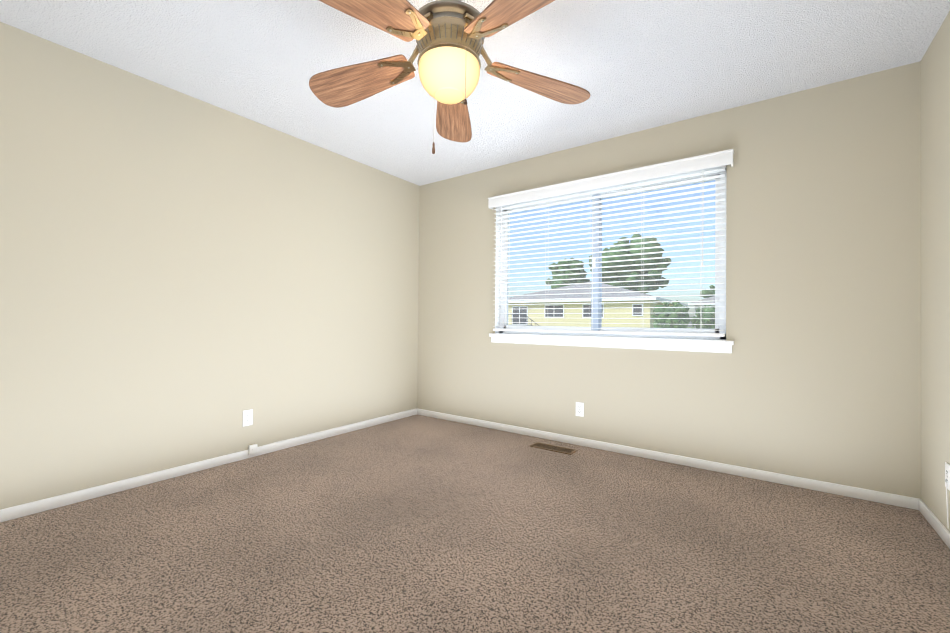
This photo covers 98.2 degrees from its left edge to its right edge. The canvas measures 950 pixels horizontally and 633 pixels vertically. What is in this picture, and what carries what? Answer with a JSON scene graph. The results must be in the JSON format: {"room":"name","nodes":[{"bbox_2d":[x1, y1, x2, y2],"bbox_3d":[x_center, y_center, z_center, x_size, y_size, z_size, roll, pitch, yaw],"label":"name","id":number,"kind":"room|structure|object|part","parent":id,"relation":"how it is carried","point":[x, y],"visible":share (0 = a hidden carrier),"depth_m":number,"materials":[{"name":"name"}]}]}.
{"room":"empty bedroom","nodes":[
{"label":"empty bedroom","id":0,"kind":"room"},
{"bbox_2d":[0,22,419,509],"bbox_3d":[-1.759,-0.203,2.915,0.150,2.440,4.060,0,-1,36],"label":"wall","id":1,"kind":"structure","parent":0,"point":[185,279],"depth_m":2.58,"materials":[{"name":"beige paint"}]},
{"bbox_2d":[0,409,415,522],"bbox_3d":[-1.702,0.985,2.855,0.017,0.062,3.760,0,-1,36],"label":"baseboard","id":2,"kind":"structure","parent":1,"relation":"attached to","point":[58,501],"depth_m":2.56,"materials":[{"name":"white paint"}]},
{"bbox_2d":[248,444,257,454],"bbox_3d":[-1.600,0.957,2.968,0.024,0.064,0.056,0,-1,36],"label":"outlet box","id":3,"kind":"object","parent":2,"relation":"attached to","point":[252,449],"visible":0.98,"depth_m":2.95,"materials":[{"name":"white plastic"}]},
{"bbox_2d":[243,409,252,426],"bbox_3d":[-1.633,0.728,2.958,0.008,0.115,0.070,0,-1,36],"label":"outlet","id":4,"kind":"object","parent":1,"relation":"attached to","point":[247,417],"visible":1,"depth_m":2.95,"materials":[{"name":"white plastic"}]},
{"bbox_2d":[0,414,949,632],"bbox_3d":[-0.196,1.079,1.777,4.020,0.120,4.060,0,-1,36],"label":"floor","id":5,"kind":"structure","parent":0,"point":[417,523],"depth_m":1.80,"materials":[{"name":"carpet"}]},
{"bbox_2d":[259,408,415,446],"bbox_3d":[-1.101,0.992,3.682,0.026,0.069,1.690,0,-1,36],"label":"cord","id":6,"kind":"object","parent":5,"relation":"on","point":[332,428],"visible":1,"depth_m":3.51,"materials":[{"name":"white plastic"}]},
{"bbox_2d":[530,442,576,454],"bbox_3d":[0.616,1.036,3.243,0.350,0.010,0.130,0,-1,36],"label":"air vent register","id":7,"kind":"object","parent":5,"relation":"on","point":[559,449],"visible":1,"depth_m":3.23,"materials":[{"name":"brown metal"}]},
{"bbox_2d":[0,0,949,185],"bbox_3d":[-0.174,-1.480,1.802,4.020,0.120,4.060,0,-1,36],"label":"ceiling","id":8,"kind":"structure","parent":0,"point":[631,66],"depth_m":2.25,"materials":[{"name":"white paint"}]},
{"bbox_2d":[309,0,589,153],"bbox_3d":[-0.136,-1.079,1.714,1.300,0.683,1.250,0,-1,36],"label":"fan","id":9,"kind":"object","parent":8,"relation":"hanging from","point":[449,36],"visible":1,"depth_m":1.68,"materials":[{"name":"brown wood"}]},
{"bbox_3d":[-0.488,-1.115,1.872,0.555,0.176,0.203,0,-1,17],"label":"blade","id":10,"kind":"part","parent":9,"relation":"part of","materials":[{"name":"brown wood"}]},
{"bbox_3d":[-0.337,-1.118,1.431,0.203,0.176,0.555,0,-1,35],"label":"blade","id":11,"kind":"part","parent":9,"relation":"part of","materials":[{"name":"brown wood"}]},
{"bbox_3d":[-0.115,-1.110,2.152,0.203,0.176,0.555,1,-1,-1],"label":"blade","id":12,"kind":"part","parent":9,"relation":"part of","materials":[{"name":"brown wood"}]},
{"bbox_3d":[0.129,-1.114,1.439,0.203,0.176,0.555,1,-1,-37],"label":"blade","id":13,"kind":"part","parent":9,"relation":"part of","materials":[{"name":"brown wood"}]},
{"bbox_3d":[0.266,-1.109,1.884,0.555,0.176,0.203,1,-1,-19],"label":"blade","id":14,"kind":"part","parent":9,"relation":"part of","materials":[{"name":"brown wood"}]},
{"bbox_2d":[417,62,920,498],"bbox_3d":[0.953,-0.175,3.379,3.720,2.440,0.150,0,-1,36],"label":"wall","id":15,"kind":"structure","parent":0,"point":[815,374],"depth_m":2.64,"materials":[{"name":"beige paint"}]},
{"bbox_2d":[576,402,583,416],"bbox_3d":[0.850,0.753,3.341,0.070,0.115,0.008,0,-1,36],"label":"outlet","id":16,"kind":"object","parent":15,"relation":"attached to","point":[580,409],"visible":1,"depth_m":3.34,"materials":[{"name":"white plastic"}]},
{"bbox_2d":[489,165,733,352],"bbox_3d":[0.970,-0.401,3.343,1.930,1.290,0.175,0,-1,36],"label":"window","id":17,"kind":"structure","parent":15,"relation":"in","point":[683,343],"depth_m":3.24,"materials":[{"name":"white plastic"}]},
{"bbox_2d":[488,149,733,336],"bbox_3d":[0.921,-0.482,3.274,1.928,1.230,0.086,0,-1,36],"label":"window blinds","id":18,"kind":"object","parent":17,"relation":"attached to","point":[684,167],"visible":1,"depth_m":3.14,"materials":[{"name":"white plastic"}]},
{"bbox_2d":[416,408,911,508],"bbox_3d":[0.894,1.012,3.300,3.660,0.062,0.017,0,-1,36],"label":"baseboard","id":19,"kind":"structure","parent":15,"relation":"attached to","point":[833,488],"depth_m":2.82,"materials":[{"name":"white paint"}]},
{"bbox_2d":[920,11,949,531],"bbox_3d":[1.389,-0.198,0.663,0.150,2.440,4.060,0,-1,36],"label":"wall","id":20,"kind":"structure","parent":0,"point":[935,256],"depth_m":2.03,"materials":[{"name":"beige paint"}]},
{"bbox_2d":[912,497,949,548],"bbox_3d":[1.311,0.991,0.700,0.017,0.062,3.760,0,-1,36],"label":"baseboard","id":21,"kind":"structure","parent":20,"relation":"attached to","point":[917,504],"depth_m":2.03,"materials":[{"name":"white paint"}]},
{"bbox_2d":[945,462,949,527],"bbox_3d":[2.157,0.820,1.881,0.014,0.293,0.070,0,-1,36],"label":"outlet","id":22,"kind":"object","parent":20,"relation":"attached to","point":[947,475],"visible":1,"depth_m":1.88,"materials":[{"name":"white plastic"}]},
{"label":"outside","id":23,"kind":"structure","parent":0,"visible":0},
{"bbox_3d":[31.054,2.407,65.844,160.000,0.300,135.640,0,-1,36],"label":"ground","id":24,"kind":"structure","parent":23,"visible":0},
{"bbox_2d":[546,258,589,288],"bbox_3d":[12.208,-2.914,54.739,5.552,9.799,5.975,0,-1,36],"label":"tree","id":25,"kind":"object","parent":24,"relation":"on","point":[568,272],"depth_m":52.98,"materials":[{"name":"green plant"}]},
{"bbox_2d":[507,281,687,337],"bbox_3d":[11.772,-0.895,41.547,15.200,5.500,15.980,0,-1,36],"label":"house","id":26,"kind":"structure","parent":24,"relation":"on","point":[609,310],"depth_m":35.77,"materials":[{"name":"yellow paint"}]},
{"bbox_2d":[589,231,670,293],"bbox_3d":[19.218,-4.197,51.389,9.511,12.422,10.383,0,-1,36],"label":"tree","id":27,"kind":"object","parent":24,"relation":"on","point":[647,288],"depth_m":47.87,"materials":[{"name":"green plant"}]},
{"bbox_2d":[651,300,690,327],"bbox_3d":[13.021,0.315,27.484,2.423,2.833,2.388,0,-1,36],"label":"tree","id":28,"kind":"object","parent":24,"relation":"on","point":[665,313],"depth_m":26.87,"materials":[{"name":"green plant"}]},
{"bbox_2d":[688,296,714,327],"bbox_3d":[31.995,-0.707,45.325,13.700,5.550,11.100,0,-1,36],"label":"house","id":29,"kind":"structure","parent":24,"relation":"on","point":[712,303],"depth_m":44.56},
{"bbox_2d":[690,305,714,328],"bbox_3d":[16.071,0.465,28.394,2.208,2.604,2.114,0,-1,36],"label":"tree","id":30,"kind":"object","parent":24,"relation":"on","point":[709,309],"depth_m":27.82,"materials":[{"name":"green plant"}]},
{"bbox_2d":[702,285,714,297],"bbox_3d":[37.942,-1.895,60.770,8.170,8.325,8.157,0,-1,36],"label":"tree","id":31,"kind":"object","parent":24,"relation":"on","point":[711,292],"depth_m":61.38,"materials":[{"name":"green plant"}]}
]}

